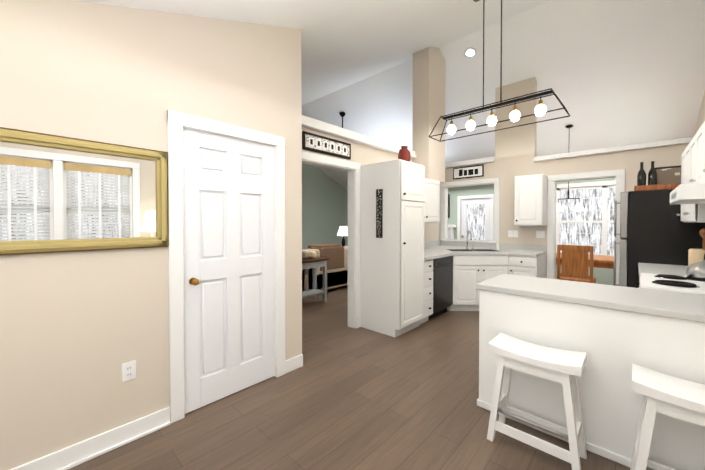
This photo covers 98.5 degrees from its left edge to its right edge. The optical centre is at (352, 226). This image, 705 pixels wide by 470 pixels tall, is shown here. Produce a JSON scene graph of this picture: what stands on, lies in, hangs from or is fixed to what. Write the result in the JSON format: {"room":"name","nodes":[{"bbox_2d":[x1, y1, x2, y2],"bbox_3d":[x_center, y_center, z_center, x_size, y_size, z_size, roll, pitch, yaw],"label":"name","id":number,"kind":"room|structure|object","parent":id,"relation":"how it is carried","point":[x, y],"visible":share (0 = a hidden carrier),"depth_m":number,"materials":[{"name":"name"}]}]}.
{"room":"kitchen and dining room","nodes":[
{"label":"kitchen and dining room","id":0,"kind":"room"},
{"bbox_2d":[0,0,301,469],"bbox_3d":[-1.722,-0.879,1.865,0.440,4.450,3.170,1,1,43],"label":"wall","id":1,"kind":"structure","parent":0,"point":[78,329],"depth_m":1.83,"materials":[{"name":"beige paint"}]},
{"bbox_2d":[0,127,168,255],"bbox_3d":[-1.838,-0.172,1.395,0.041,0.636,1.766,1,1,43],"label":"gilt mirror","id":2,"kind":"object","parent":1,"relation":"attached to","point":[58,194],"visible":1,"depth_m":1.71,"materials":[{"name":"gold mirror"}]},
{"bbox_2d":[122,360,135,381],"bbox_3d":[-1.400,0.906,1.904,0.010,0.116,0.072,1,1,43],"label":"electrical outlet plate","id":3,"kind":"object","parent":1,"relation":"attached to","point":[128,370],"visible":1,"depth_m":1.90,"materials":[{"name":"white plastic"}]},
{"bbox_2d":[10,354,302,469],"bbox_3d":[-1.550,1.291,1.735,0.030,0.115,3.170,1,1,43],"label":"baseboard","id":4,"kind":"structure","parent":1,"relation":"attached to","point":[74,455],"depth_m":1.81,"materials":[{"name":"white wood"}]},
{"bbox_2d":[167,109,285,422],"bbox_3d":[-0.947,0.274,2.417,0.081,2.130,0.930,1,1,43],"label":"door frame","id":5,"kind":"structure","parent":1,"relation":"attached to","point":[177,122],"depth_m":2.11,"materials":[{"name":"white wood"}]},
{"bbox_2d":[183,128,274,413],"bbox_3d":[-0.932,0.317,2.403,0.121,2.028,0.742,1,1,43],"label":"closet door","id":6,"kind":"structure","parent":1,"relation":"in","point":[228,254],"depth_m":2.38,"materials":[{"name":"white wood"}]},
{"bbox_2d":[302,163,347,249],"bbox_3d":[-3.460,-0.962,7.939,0.120,4.450,9.940,1,1,43],"label":"wall","id":7,"kind":"structure","parent":0,"point":[324,207],"depth_m":10.43,"materials":[{"name":"green paint"}]},
{"bbox_2d":[68,285,629,469],"bbox_3d":[-0.257,1.353,4.992,8.870,0.100,9.940,1,1,43],"label":"floor","id":8,"kind":"structure","parent":0,"point":[344,397],"depth_m":2.12,"materials":[{"name":"brown wood"}]},
{"bbox_2d":[302,257,328,302],"bbox_3d":[-0.777,0.922,5.087,0.370,0.760,0.700,1,1,43],"label":"console table","id":9,"kind":"object","parent":8,"relation":"on","point":[314,263],"visible":0.48,"depth_m":5.18,"materials":[{"name":"grey wood"}]},
{"bbox_2d":[302,251,316,259],"bbox_3d":[-0.795,0.480,5.083,0.200,0.120,0.418,1,1,43],"label":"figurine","id":10,"kind":"object","parent":9,"relation":"on","point":[312,254],"visible":0.67,"depth_m":5.11,"materials":[{"name":"beige ceramic"}]},
{"bbox_2d":[302,243,347,291],"bbox_3d":[-0.472,0.817,6.564,0.964,0.930,2.080,1,1,43],"label":"sofa","id":11,"kind":"object","parent":8,"relation":"on","point":[337,265],"visible":0.35,"depth_m":5.92,"materials":[{"name":"beige fabric"}]},
{"bbox_2d":[360,159,432,336],"bbox_3d":[0.628,0.261,4.058,0.673,2.110,0.836,1,1,43],"label":"tall cabinet","id":12,"kind":"object","parent":8,"relation":"on","point":[396,284],"visible":0.98,"depth_m":3.75,"materials":[{"name":"white wood"}]},
{"bbox_2d":[376,189,382,237],"bbox_3d":[0.329,-0.160,3.747,0.095,0.600,0.016,1,1,43],"label":"sign","id":13,"kind":"object","parent":12,"relation":"attached to","point":[379,213],"visible":1,"depth_m":3.73,"materials":[{"name":"black"}]},
{"bbox_2d":[398,146,410,161],"bbox_3d":[0.634,-0.892,3.767,0.160,0.200,0.194,1,1,43],"label":"ceramic jug","id":14,"kind":"object","parent":12,"relation":"on","point":[404,153],"visible":0.81,"depth_m":3.72,"materials":[{"name":"red ceramic"}]},
{"bbox_2d":[428,256,452,319],"bbox_3d":[1.122,0.873,4.591,0.582,0.872,0.599,1,1,43],"label":"dishwasher","id":15,"kind":"object","parent":8,"relation":"on","point":[442,298],"visible":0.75,"depth_m":4.37,"materials":[{"name":"black metal"}]},
{"bbox_2d":[448,225,455,238],"bbox_3d":[2.309,0.598,9.033,1.490,1.300,0.268,1,1,43],"label":"fireplace mantel","id":16,"kind":"object","parent":8,"relation":"on","point":[451,231],"visible":0.17,"depth_m":8.55,"materials":[{"name":"white wood"}]},
{"bbox_2d":[447,255,507,310],"bbox_3d":[1.862,0.865,5.130,1.432,0.874,1.198,1,1,43],"label":"base cabinet","id":17,"kind":"object","parent":8,"relation":"on","point":[470,272],"visible":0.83,"depth_m":4.44,"materials":[{"name":"white wood"}]},
{"bbox_2d":[424,240,545,259],"bbox_3d":[1.702,0.363,4.674,1.808,0.139,2.074,1,1,43],"label":"countertop","id":18,"kind":"structure","parent":17,"relation":"on","point":[437,249],"depth_m":4.93,"materials":[{"name":"white stone"}]},
{"bbox_2d":[466,231,474,248],"bbox_3d":[1.974,0.229,5.112,0.148,0.315,0.236,1,1,43],"label":"chrome faucet","id":19,"kind":"object","parent":18,"relation":"on","point":[467,247],"visible":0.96,"depth_m":5.14,"materials":[{"name":"silver metal"}]},
{"bbox_2d":[496,239,499,249],"bbox_3d":[2.409,0.295,5.042,0.060,0.185,0.058,1,1,43],"label":"soap bottle","id":20,"kind":"object","parent":18,"relation":"on","point":[497,245],"visible":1,"depth_m":5.02,"materials":[{"name":"white plastic"}]},
{"bbox_2d":[508,254,545,277],"bbox_3d":[2.703,0.870,4.707,0.376,0.874,0.672,1,1,43],"label":"base cabinet","id":21,"kind":"object","parent":8,"relation":"on","point":[527,266],"visible":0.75,"depth_m":4.50,"materials":[{"name":"white wood"}]},
{"bbox_2d":[487,333,586,469],"bbox_3d":[1.113,1.041,1.849,0.482,0.612,0.256,1,1,43],"label":"stool","id":22,"kind":"object","parent":8,"relation":"on","point":[565,368],"visible":1,"depth_m":1.78,"materials":[{"name":"white painted wood"}]},
{"bbox_2d":[557,245,595,282],"bbox_3d":[3.640,0.799,4.938,0.460,1.010,0.460,1,1,43],"label":"dining chair","id":23,"kind":"object","parent":8,"relation":"on","point":[574,262],"visible":0.88,"depth_m":4.78,"materials":[{"name":"brown wood"}]},
{"bbox_2d":[556,253,613,268],"bbox_3d":[4.098,0.918,5.579,1.700,0.755,1.000,1,1,43],"label":"dining table","id":24,"kind":"object","parent":8,"relation":"on","point":[603,261],"depth_m":5.04,"materials":[{"name":"brown wood"}]},
{"bbox_2d":[476,274,704,469],"bbox_3d":[1.708,0.888,1.963,1.573,0.914,0.630,1,1,43],"label":"kitchen peninsula","id":25,"kind":"object","parent":8,"relation":"on","point":[614,332],"depth_m":1.80,"materials":[{"name":"white"}]},
{"bbox_2d":[635,275,639,287],"bbox_3d":[3.134,0.896,2.858,0.703,0.874,1.058,1,1,43],"label":"base cabinet","id":26,"kind":"object","parent":8,"relation":"on","point":[636,283],"visible":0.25,"depth_m":3.28,"materials":[{"name":"white"}]},
{"bbox_2d":[638,263,703,294],"bbox_3d":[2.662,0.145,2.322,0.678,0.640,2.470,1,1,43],"label":"countertop","id":27,"kind":"structure","parent":26,"relation":"on","point":[677,270],"depth_m":2.95,"materials":[{"name":"grey laminate"}]},
{"bbox_2d":[688,228,704,266],"bbox_3d":[3.065,0.200,2.638,0.198,0.440,0.177,1,1,43],"label":"utensil crock","id":28,"kind":"object","parent":27,"relation":"on","point":[695,255],"visible":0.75,"depth_m":2.65,"materials":[{"name":"beige ceramic"}]},
{"bbox_2d":[613,189,704,287],"bbox_3d":[3.709,0.457,3.633,0.864,1.730,0.830,1,1,43],"label":"refrigerator","id":29,"kind":"object","parent":8,"relation":"on","point":[654,229],"visible":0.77,"depth_m":3.41,"materials":[{"name":"black metal"}]},
{"bbox_2d":[634,183,680,190],"bbox_3d":[3.566,-0.437,3.446,0.540,0.060,0.340,1,1,43],"label":"tray","id":30,"kind":"object","parent":29,"relation":"on","point":[655,187],"visible":0.42,"depth_m":3.38,"materials":[{"name":"brown wood"}]},
{"bbox_2d":[637,161,656,185],"bbox_3d":[3.377,-0.582,3.483,0.166,0.315,0.076,0,1,30],"label":"bottle","id":31,"kind":"object","parent":30,"relation":"on","point":[652,177],"visible":0.85,"depth_m":3.47,"materials":[{"name":"black"}]},
{"bbox_2d":[654,165,680,184],"bbox_3d":[3.624,-0.557,3.426,0.330,0.259,0.091,1,1,43],"label":"framed picture","id":32,"kind":"object","parent":30,"relation":"on","point":[669,175],"visible":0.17,"depth_m":3.45,"materials":[{"name":"black"}]},
{"bbox_2d":[630,363,704,469],"bbox_3d":[1.600,1.047,1.396,0.482,0.612,0.256,1,1,43],"label":"stool","id":33,"kind":"object","parent":8,"relation":"on","point":[674,397],"visible":1,"depth_m":1.43,"materials":[{"name":"white painted wood"}]},
{"bbox_2d":[638,273,704,294],"bbox_3d":[2.500,0.777,2.201,0.738,1.130,0.756,1,1,43],"label":"range","id":34,"kind":"object","parent":8,"relation":"on","point":[685,284],"visible":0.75,"depth_m":2.16,"materials":[{"name":"white metal"}]},
{"bbox_2d":[686,254,704,278],"bbox_3d":[2.677,0.294,2.294,0.210,0.197,0.260,1,1,43],"label":"kettle","id":35,"kind":"object","parent":34,"relation":"on","point":[696,270],"visible":1,"depth_m":2.30,"materials":[{"name":"silver metal"}]},
{"bbox_3d":[-0.249,0.957,8.394,0.560,0.600,0.560,1,1,43],"label":"end table","id":36,"kind":"object","parent":8,"relation":"on","visible":0},
{"bbox_2d":[337,226,347,245],"bbox_3d":[-0.249,0.325,8.385,0.380,0.660,0.380,1,1,43],"label":"light","id":37,"kind":"object","parent":36,"relation":"on","point":[343,231],"visible":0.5,"depth_m":8.27,"materials":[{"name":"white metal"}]},
{"bbox_2d":[302,127,439,242],"bbox_3d":[0.471,0.108,4.619,0.320,2.400,3.830,1,1,43],"label":"wall","id":38,"kind":"structure","parent":0,"point":[361,154],"depth_m":4.12,"materials":[{"name":"beige paint"}]},
{"bbox_2d":[302,131,350,159],"bbox_3d":[-0.280,-0.934,3.541,0.025,0.195,0.750,1,1,43],"label":"sign","id":39,"kind":"object","parent":38,"relation":"attached to","point":[322,144],"visible":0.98,"depth_m":3.49,"materials":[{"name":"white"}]},
{"bbox_2d":[302,151,360,328],"bbox_3d":[-0.349,0.255,3.577,0.145,2.135,1.185,1,1,43],"label":"door frame","id":40,"kind":"structure","parent":38,"relation":"attached to","point":[353,169],"depth_m":3.92,"materials":[{"name":"white wood"}]},
{"bbox_2d":[302,115,415,157],"bbox_3d":[0.515,-1.146,4.565,0.426,0.110,3.852,1,1,39],"label":"trim","id":41,"kind":"structure","parent":38,"relation":"on","point":[325,127],"depth_m":3.73,"materials":[{"name":"white wood"}]},
{"bbox_2d":[424,178,439,221],"bbox_3d":[0.958,-0.397,4.624,0.373,0.670,1.008,1,1,43],"label":"upper cabinet","id":42,"kind":"object","parent":38,"relation":"attached to","point":[432,200],"visible":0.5,"depth_m":4.71,"materials":[{"name":"white wood"}]},
{"bbox_2d":[73,0,704,190],"bbox_3d":[-0.257,-2.095,4.944,8.870,1.902,9.940,1,1,43],"label":"ceiling","id":43,"kind":"structure","parent":0,"point":[613,73],"depth_m":4.46,"materials":[{"name":"white paint"}]},
{"bbox_2d":[339,112,345,127],"bbox_3d":[-0.202,-2.059,7.147,1.230,1.229,1.293,1,1,43],"label":"room ceiling fan","id":44,"kind":"object","parent":43,"relation":"hanging from","point":[342,114],"visible":0.17,"depth_m":7.14,"materials":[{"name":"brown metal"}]},
{"bbox_2d":[464,47,476,57],"bbox_3d":[1.872,-2.758,4.823,0.190,0.085,0.176,1,1,43],"label":"recessed light","id":45,"kind":"object","parent":43,"relation":"in","point":[470,52],"visible":1,"depth_m":4.82,"materials":[{"name":"white"}]},
{"bbox_2d":[429,0,569,141],"bbox_3d":[1.407,-1.688,3.061,1.271,1.387,0.271,1,1,43],"label":"lantern pendant light","id":46,"kind":"object","parent":43,"relation":"hanging from","point":[540,109],"visible":1,"depth_m":3.01,"materials":[{"name":"black metal"}]},
{"bbox_2d":[556,125,584,210],"bbox_3d":[4.010,-1.073,5.633,0.490,1.575,0.170,1,1,43],"label":"dining pendant light","id":47,"kind":"object","parent":43,"relation":"hanging from","point":[578,206],"visible":0.92,"depth_m":5.60,"materials":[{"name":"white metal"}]},
{"bbox_2d":[412,47,445,182],"bbox_3d":[1.263,-1.944,4.994,0.290,2.405,0.560,1,1,43],"label":"column","id":48,"kind":"structure","parent":0,"point":[429,74],"depth_m":4.82,"materials":[{"name":"beige paint"}]},
{"bbox_2d":[448,178,614,284],"bbox_3d":[3.076,-0.971,8.566,8.600,4.450,0.120,1,1,43],"label":"wall","id":49,"kind":"structure","parent":0,"point":[603,276],"depth_m":8.08,"materials":[{"name":"paint"}]},
{"bbox_2d":[448,194,449,217],"bbox_3d":[2.365,-0.593,9.106,1.130,0.680,0.060,1,1,43],"label":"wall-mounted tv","id":50,"kind":"object","parent":49,"relation":"attached to","point":[448,205],"visible":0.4,"depth_m":8.72,"materials":[{"name":"black"}]},
{"bbox_2d":[461,198,489,239],"bbox_3d":[3.335,0.246,8.273,0.794,2.008,0.131,1,1,43],"label":"patio door","id":51,"kind":"structure","parent":49,"relation":"in","point":[472,202],"depth_m":8.31,"materials":[{"name":"white wood"}]},
{"bbox_2d":[457,194,493,240],"bbox_3d":[3.321,0.206,8.257,0.970,2.105,0.022,1,1,43],"label":"door frame","id":52,"kind":"structure","parent":49,"relation":"attached to","point":[490,196],"depth_m":8.17,"materials":[{"name":"white wood"}]},
{"bbox_2d":[556,180,614,255],"bbox_3d":[5.023,-0.133,6.705,2.720,1.655,0.150,1,1,43],"label":"dining room window","id":53,"kind":"structure","parent":49,"relation":"in","point":[604,221],"depth_m":6.59,"materials":[{"name":"white wood"}]},
{"bbox_2d":[443,77,687,277],"bbox_3d":[3.042,-0.921,4.910,3.670,4.450,0.120,1,1,43],"label":"wall","id":54,"kind":"structure","parent":0,"point":[515,151],"depth_m":4.99,"materials":[{"name":"beige paint"}]},
{"bbox_2d":[453,164,483,178],"bbox_3d":[2.143,-1.008,5.645,0.570,0.215,0.025,1,1,43],"label":"home sign","id":55,"kind":"object","parent":54,"relation":"attached to","point":[468,172],"visible":1,"depth_m":5.63,"materials":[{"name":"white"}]},
{"bbox_2d":[440,177,499,242],"bbox_3d":[2.193,-0.286,5.702,1.100,1.140,0.190,1,1,43],"label":"window frame","id":56,"kind":"structure","parent":54,"relation":"attached to","point":[445,186],"depth_m":5.68,"materials":[{"name":"white wood"}]},
{"bbox_2d":[508,230,517,236],"bbox_3d":[2.716,0.124,5.138,0.155,0.115,0.011,1,1,43],"label":"switch plate","id":57,"kind":"object","parent":54,"relation":"attached to","point":[514,233],"depth_m":5.14,"materials":[{"name":"white plastic"}]},
{"bbox_2d":[514,174,546,225],"bbox_3d":[2.808,-0.404,4.797,0.390,0.780,0.372,1,1,43],"label":"upper cabinet","id":58,"kind":"object","parent":54,"relation":"attached to","point":[530,200],"visible":1,"depth_m":4.68,"materials":[{"name":"white wood"}]},
{"bbox_2d":[536,231,544,237],"bbox_3d":[3.009,0.128,4.866,0.120,0.115,0.011,1,1,43],"label":"switch plate","id":59,"kind":"object","parent":54,"relation":"attached to","point":[539,234],"depth_m":4.86,"materials":[{"name":"white plastic"}]},
{"bbox_2d":[445,137,692,167],"bbox_3d":[3.086,-1.130,4.866,3.550,0.170,0.260,1,1,43],"label":"trim","id":60,"kind":"structure","parent":54,"relation":"attached to","point":[679,141],"depth_m":4.36,"materials":[{"name":"white wood"}]},
{"bbox_2d":[547,169,624,283],"bbox_3d":[3.447,0.257,4.535,0.905,2.105,0.145,1,1,43],"label":"door frame","id":61,"kind":"structure","parent":54,"relation":"attached to","point":[618,175],"depth_m":4.64,"materials":[{"name":"white wood"}]},
{"bbox_2d":[694,91,704,135],"bbox_3d":[5.401,-0.917,4.642,0.150,4.450,2.700,1,1,43],"label":"wall","id":62,"kind":"structure","parent":0,"point":[701,118],"depth_m":4.53,"materials":[{"name":"beige paint"}]},
{"bbox_3d":[2.058,-0.867,1.047,0.150,4.450,7.120,1,1,43],"label":"wall","id":63,"kind":"structure","parent":0,"visible":0},
{"bbox_2d":[681,152,683,172],"bbox_3d":[3.463,-0.403,2.939,0.356,0.730,0.404,1,1,43],"label":"upper cabinet","id":64,"kind":"object","parent":63,"relation":"attached to","point":[682,159],"depth_m":3.13,"materials":[{"name":"white wood"}]},
{"bbox_2d":[680,140,704,222],"bbox_3d":[3.132,-0.399,2.584,0.356,0.730,0.811,1,1,43],"label":"upper cabinet","id":65,"kind":"object","parent":63,"relation":"attached to","point":[692,213],"depth_m":2.69,"materials":[{"name":"white wood"}]},
{"bbox_2d":[670,183,704,204],"bbox_3d":[2.584,-0.228,2.110,0.489,0.102,0.752,1,1,43],"label":"under-cabinet range hood","id":66,"kind":"object","parent":65,"relation":"attached to","point":[687,193],"visible":1,"depth_m":1.98,"materials":[{"name":"white metal"}]},
{"bbox_2d":[692,128,699,183],"bbox_3d":[2.748,-0.520,2.169,0.356,0.475,0.439,1,1,43],"label":"upper cabinet","id":67,"kind":"object","parent":63,"relation":"attached to","point":[693,164],"depth_m":2.42,"materials":[{"name":"white wood"}]},
{"bbox_2d":[696,121,704,182],"bbox_3d":[2.532,-0.517,1.937,0.356,0.475,0.439,1,1,43],"label":"upper cabinet","id":68,"kind":"object","parent":63,"relation":"attached to","point":[701,179],"depth_m":2.20,"materials":[{"name":"white wood"}]},
{"label":"outside","id":69,"kind":"structure","parent":0,"visible":0},
{"bbox_2d":[467,188,614,255],"bbox_3d":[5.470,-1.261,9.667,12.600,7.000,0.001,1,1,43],"label":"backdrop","id":70,"kind":"structure","parent":69,"point":[596,215],"depth_m":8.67,"materials":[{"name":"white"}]}
]}

